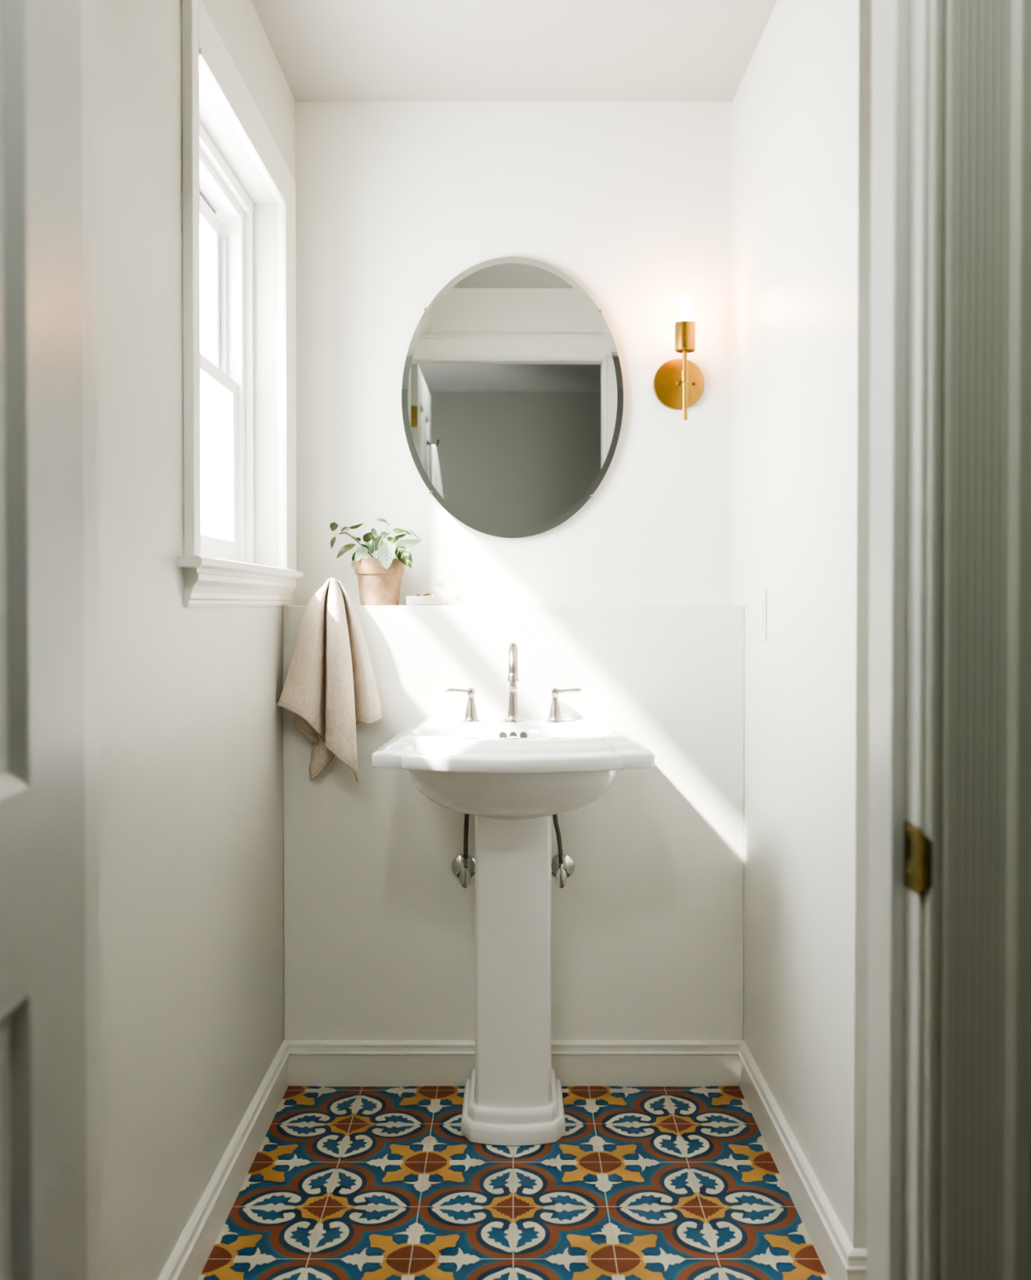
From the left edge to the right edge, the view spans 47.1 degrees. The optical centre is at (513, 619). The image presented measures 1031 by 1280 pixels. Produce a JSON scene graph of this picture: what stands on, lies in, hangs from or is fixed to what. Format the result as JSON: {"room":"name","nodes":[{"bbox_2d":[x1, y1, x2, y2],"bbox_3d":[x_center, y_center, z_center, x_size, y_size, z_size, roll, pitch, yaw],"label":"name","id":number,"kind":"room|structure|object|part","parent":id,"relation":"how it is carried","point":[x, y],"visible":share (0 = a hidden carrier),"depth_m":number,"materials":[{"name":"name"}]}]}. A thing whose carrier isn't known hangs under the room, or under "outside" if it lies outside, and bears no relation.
{"room":"bathroom","nodes":[
{"label":"bathroom","id":0,"kind":"room"},
{"bbox_2d":[96,0,296,1279],"bbox_3d":[-0.706,-0.096,2.404,0.188,2.692,2.150,0,1,0],"label":"wall","id":1,"kind":"structure","parent":0,"point":[192,955],"depth_m":2.11,"materials":[{"name":"white paint"}]},
{"bbox_2d":[157,1040,288,1279],"bbox_3d":[-0.603,1.193,2.251,0.018,0.119,1.808,0,1,0],"label":"baseboard","id":2,"kind":"structure","parent":1,"relation":"attached to","point":[190,1254],"depth_m":2.48,"materials":[{"name":"white paint"}]},
{"bbox_2d":[177,0,303,607],"bbox_3d":[-0.678,-0.641,2.634,0.223,1.224,1.185,0,1,0],"label":"window","id":3,"kind":"structure","parent":1,"relation":"in","point":[220,570],"depth_m":2.97,"materials":[{"name":"white paint"}]},
{"bbox_3d":[-0.757,-0.786,2.545,0.030,0.443,0.932,0,1,0],"label":"sash","id":4,"kind":"part","parent":3,"relation":"part of","materials":[{"name":"white paint"}]},
{"bbox_3d":[-0.717,-0.367,2.551,0.030,0.462,0.932,0,1,0],"label":"sash","id":5,"kind":"part","parent":3,"relation":"part of","materials":[{"name":"white paint"}]},
{"bbox_3d":[-0.731,-0.597,2.554,0.118,0.947,1.025,0,1,0],"label":"frame","id":6,"kind":"part","parent":3,"relation":"part of","materials":[{"name":"white paint"}]},
{"bbox_2d":[282,605,744,1039],"bbox_3d":[0.002,0.598,3.318,1.227,1.278,0.342,0,1,0],"label":"wall ledge","id":7,"kind":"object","parent":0,"point":[647,923],"visible":0.62,"depth_m":3.15,"materials":[{"name":"white paint"}]},
{"bbox_2d":[276,577,382,782],"bbox_3d":[-0.476,0.155,3.079,0.266,0.529,0.122,0,1,0],"label":"hanging towel","id":8,"kind":"object","parent":7,"relation":"hanging from","point":[330,687],"visible":1,"depth_m":3.04,"materials":[{"name":"fabric"}]},
{"bbox_2d":[329,518,421,605],"bbox_3d":[-0.371,-0.159,3.230,0.225,0.238,0.152,1,1,37],"label":"potted plant","id":9,"kind":"object","parent":7,"relation":"on","point":[379,580],"visible":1,"depth_m":3.19,"materials":[{"name":"green plant"}]},
{"bbox_3d":[-0.426,-0.196,3.219,0.100,0.089,0.036,0,1,0],"label":"stem","id":10,"kind":"part","parent":9,"relation":"part of","materials":[{"name":"green plant"}]},
{"bbox_3d":[-0.366,-0.103,3.235,0.139,0.126,0.139,0,1,0],"label":"pot","id":11,"kind":"part","parent":9,"relation":"part of","materials":[{"name":"ceramic"}]},
{"bbox_3d":[-0.351,-0.210,3.228,0.038,0.116,0.013,0,1,0],"label":"stem","id":12,"kind":"part","parent":9,"relation":"part of","materials":[{"name":"green plant"}]},
{"bbox_2d":[405,595,443,605],"bbox_3d":[-0.242,-0.052,3.228,0.102,0.026,0.102,0,1,0],"label":"dish","id":13,"kind":"object","parent":7,"relation":"on","point":[410,600],"visible":1,"depth_m":3.19,"materials":[{"name":"ceramic"}]},
{"bbox_2d":[451,813,475,888],"bbox_3d":[-0.130,0.569,3.094,0.068,0.246,0.104,0,1,0],"label":"shutoff valve","id":14,"kind":"object","parent":7,"relation":"attached to","point":[463,866],"visible":0.9,"depth_m":3.08,"materials":[{"name":"silver metal"}]},
{"bbox_3d":[-0.124,0.666,3.052,0.029,0.054,0.017,0,1,0],"label":"oval handle","id":15,"kind":"part","parent":14,"relation":"part of","materials":[{"name":"silver metal"}]},
{"bbox_2d":[284,1040,743,1086],"bbox_3d":[0.002,1.180,3.146,1.227,0.119,0.018,0,1,0],"label":"baseboard","id":16,"kind":"structure","parent":7,"relation":"attached to","point":[311,1063],"depth_m":3.14,"materials":[{"name":"white paint"}]},
{"bbox_2d":[551,814,574,888],"bbox_3d":[0.130,0.569,3.094,0.068,0.246,0.104,0,1,0],"label":"shutoff valve","id":17,"kind":"object","parent":7,"relation":"attached to","point":[562,866],"visible":0.91,"depth_m":3.08,"materials":[{"name":"silver metal"}]},
{"bbox_3d":[0.124,0.666,3.052,0.029,0.054,0.017,0,1,0],"label":"oval handle","id":18,"kind":"part","parent":17,"relation":"part of","materials":[{"name":"silver metal"}]},
{"bbox_2d":[295,101,732,605],"bbox_3d":[0.002,-0.739,3.400,1.227,1.434,0.140,0,1,0],"label":"wall","id":19,"kind":"structure","parent":0,"point":[631,201],"depth_m":3.33,"materials":[{"name":"white paint"}]},
{"bbox_2d":[401,257,623,537],"bbox_3d":[-0.002,-0.622,3.319,0.622,0.786,0.026,0,1,0],"label":"oval mirror","id":20,"kind":"object","parent":19,"relation":"attached to","point":[513,388],"visible":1,"depth_m":3.31,"materials":[{"name":"silver glass"}]},
{"bbox_2d":[653,293,704,420],"bbox_3d":[0.466,-0.712,3.253,0.143,0.338,0.155,0,1,0],"label":"wall sconce","id":21,"kind":"object","parent":19,"relation":"attached to","point":[678,384],"visible":1,"depth_m":3.31,"materials":[{"name":"gold metal"}]},
{"bbox_3d":[0.466,-0.661,3.259,0.022,0.022,0.110,0,1,0],"label":"arm","id":22,"kind":"part","parent":21,"relation":"part of","materials":[{"name":"gold metal"}]},
{"bbox_3d":[0.466,-0.637,3.204,0.018,0.189,0.018,0,1,0],"label":"stem","id":23,"kind":"part","parent":21,"relation":"part of","materials":[{"name":"gold metal"}]},
{"bbox_3d":[0.466,-0.822,3.202,0.040,0.118,0.040,0,1,0],"label":"bulb","id":24,"kind":"part","parent":21,"relation":"part of","materials":[{"name":"white glass"}]},
{"bbox_2d":[198,1085,830,1279],"bbox_3d":[0.269,1.302,2.190,1.762,0.102,1.933,0,1,0],"label":"floor","id":25,"kind":"structure","parent":0,"point":[343,1183],"depth_m":2.57,"materials":[{"name":"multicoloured tile"}]},
{"bbox_2d":[371,718,654,1146],"bbox_3d":[0.000,0.754,2.860,0.636,0.979,0.578,0,1,0],"label":"pedestal sink","id":26,"kind":"object","parent":25,"relation":"on","point":[513,777],"visible":0.98,"depth_m":2.82,"materials":[{"name":"white ceramic"}]},
{"bbox_2d":[444,641,581,722],"bbox_3d":[0.000,0.159,3.005,0.351,0.207,0.151,0,1,0],"label":"faucet","id":27,"kind":"object","parent":26,"relation":"on","point":[513,709],"visible":1,"depth_m":3.04,"materials":[{"name":"silver metal"}]},
{"bbox_3d":[-0.144,0.184,3.053,0.064,0.015,0.012,0,1,0],"label":"lever","id":28,"kind":"part","parent":27,"relation":"part of","materials":[{"name":"silver metal"}]},
{"bbox_3d":[-0.108,0.218,3.055,0.048,0.088,0.048,0,1,0],"label":"handle","id":29,"kind":"part","parent":27,"relation":"part of","materials":[{"name":"silver metal"}]},
{"bbox_3d":[0.000,0.203,3.055,0.052,0.118,0.052,0,1,0],"label":"spout","id":30,"kind":"part","parent":27,"relation":"part of","materials":[{"name":"silver metal"}]},
{"bbox_3d":[0.000,0.104,2.997,0.030,0.096,0.137,0,1,0],"label":"spout","id":31,"kind":"part","parent":27,"relation":"part of","materials":[{"name":"silver metal"}]},
{"bbox_3d":[0.108,0.218,3.055,0.048,0.088,0.048,0,1,0],"label":"handle","id":32,"kind":"part","parent":27,"relation":"part of","materials":[{"name":"silver metal"}]},
{"bbox_3d":[0.144,0.184,3.053,0.064,0.015,0.012,0,1,0],"label":"lever","id":33,"kind":"part","parent":27,"relation":"part of","materials":[{"name":"silver metal"}]},
{"bbox_2d":[371,718,654,819],"bbox_3d":[0.000,0.371,2.854,0.636,0.213,0.578,0,1,0],"label":"basin","id":34,"kind":"object","parent":26,"relation":"in","point":[488,768],"depth_m":2.65,"materials":[{"name":"white ceramic"}]},
{"bbox_2d":[251,0,777,102],"bbox_3d":[0.250,-1.492,2.354,2.100,0.100,2.210,0,1,0],"label":"ceiling","id":35,"kind":"structure","parent":0,"point":[323,50],"depth_m":2.98,"materials":[{"name":"paint"}]},
{"bbox_2d":[730,0,871,1248],"bbox_3d":[0.958,-0.102,2.799,0.685,2.692,1.360,0,1,0],"label":"wall","id":36,"kind":"structure","parent":0,"point":[801,265],"depth_m":2.46,"materials":[{"name":"white paint"}]},
{"bbox_2d":[759,588,766,640],"bbox_3d":[0.611,-0.014,2.900,0.008,0.127,0.068,0,1,0],"label":"light switch","id":37,"kind":"object","parent":36,"relation":"attached to","point":[762,592],"visible":1,"depth_m":2.88,"materials":[{"name":"white plastic"}]},
{"bbox_2d":[737,1040,866,1279],"bbox_3d":[0.873,1.187,2.637,0.554,0.119,1.036,0,1,0],"label":"baseboard","id":38,"kind":"structure","parent":36,"relation":"attached to","point":[840,1260],"depth_m":2.47,"materials":[{"name":"white paint"}]},
{"bbox_3d":[0.250,-0.080,1.267,2.100,2.692,0.125,0,1,0],"label":"wall","id":39,"kind":"structure","parent":0,"visible":0},
{"bbox_2d":[0,0,87,1279],"bbox_3d":[-0.459,0.075,0.782,0.044,2.370,0.857,0,1,0],"label":"door","id":40,"kind":"structure","parent":39,"relation":"in","point":[43,1223],"depth_m":1.09,"materials":[{"name":"paint"}]},
{"bbox_2d":[80,0,1030,1279],"bbox_3d":[-0.033,0.019,1.265,1.114,2.494,0.166,0,1,0],"label":"door frame","id":41,"kind":"structure","parent":39,"relation":"attached to","point":[948,1134],"depth_m":1.20,"materials":[{"name":"paint"}]},
{"bbox_3d":[0.415,0.246,1.223,0.008,0.068,0.055,0,1,-8],"label":"strike plate","id":42,"kind":"part","parent":41,"relation":"part of","materials":[{"name":"gold metal"}]},
{"bbox_3d":[0.473,0.024,1.194,0.103,2.485,0.023,0,1,0],"label":"casing","id":43,"kind":"part","parent":41,"relation":"part of","materials":[{"name":"paint"}]}
]}

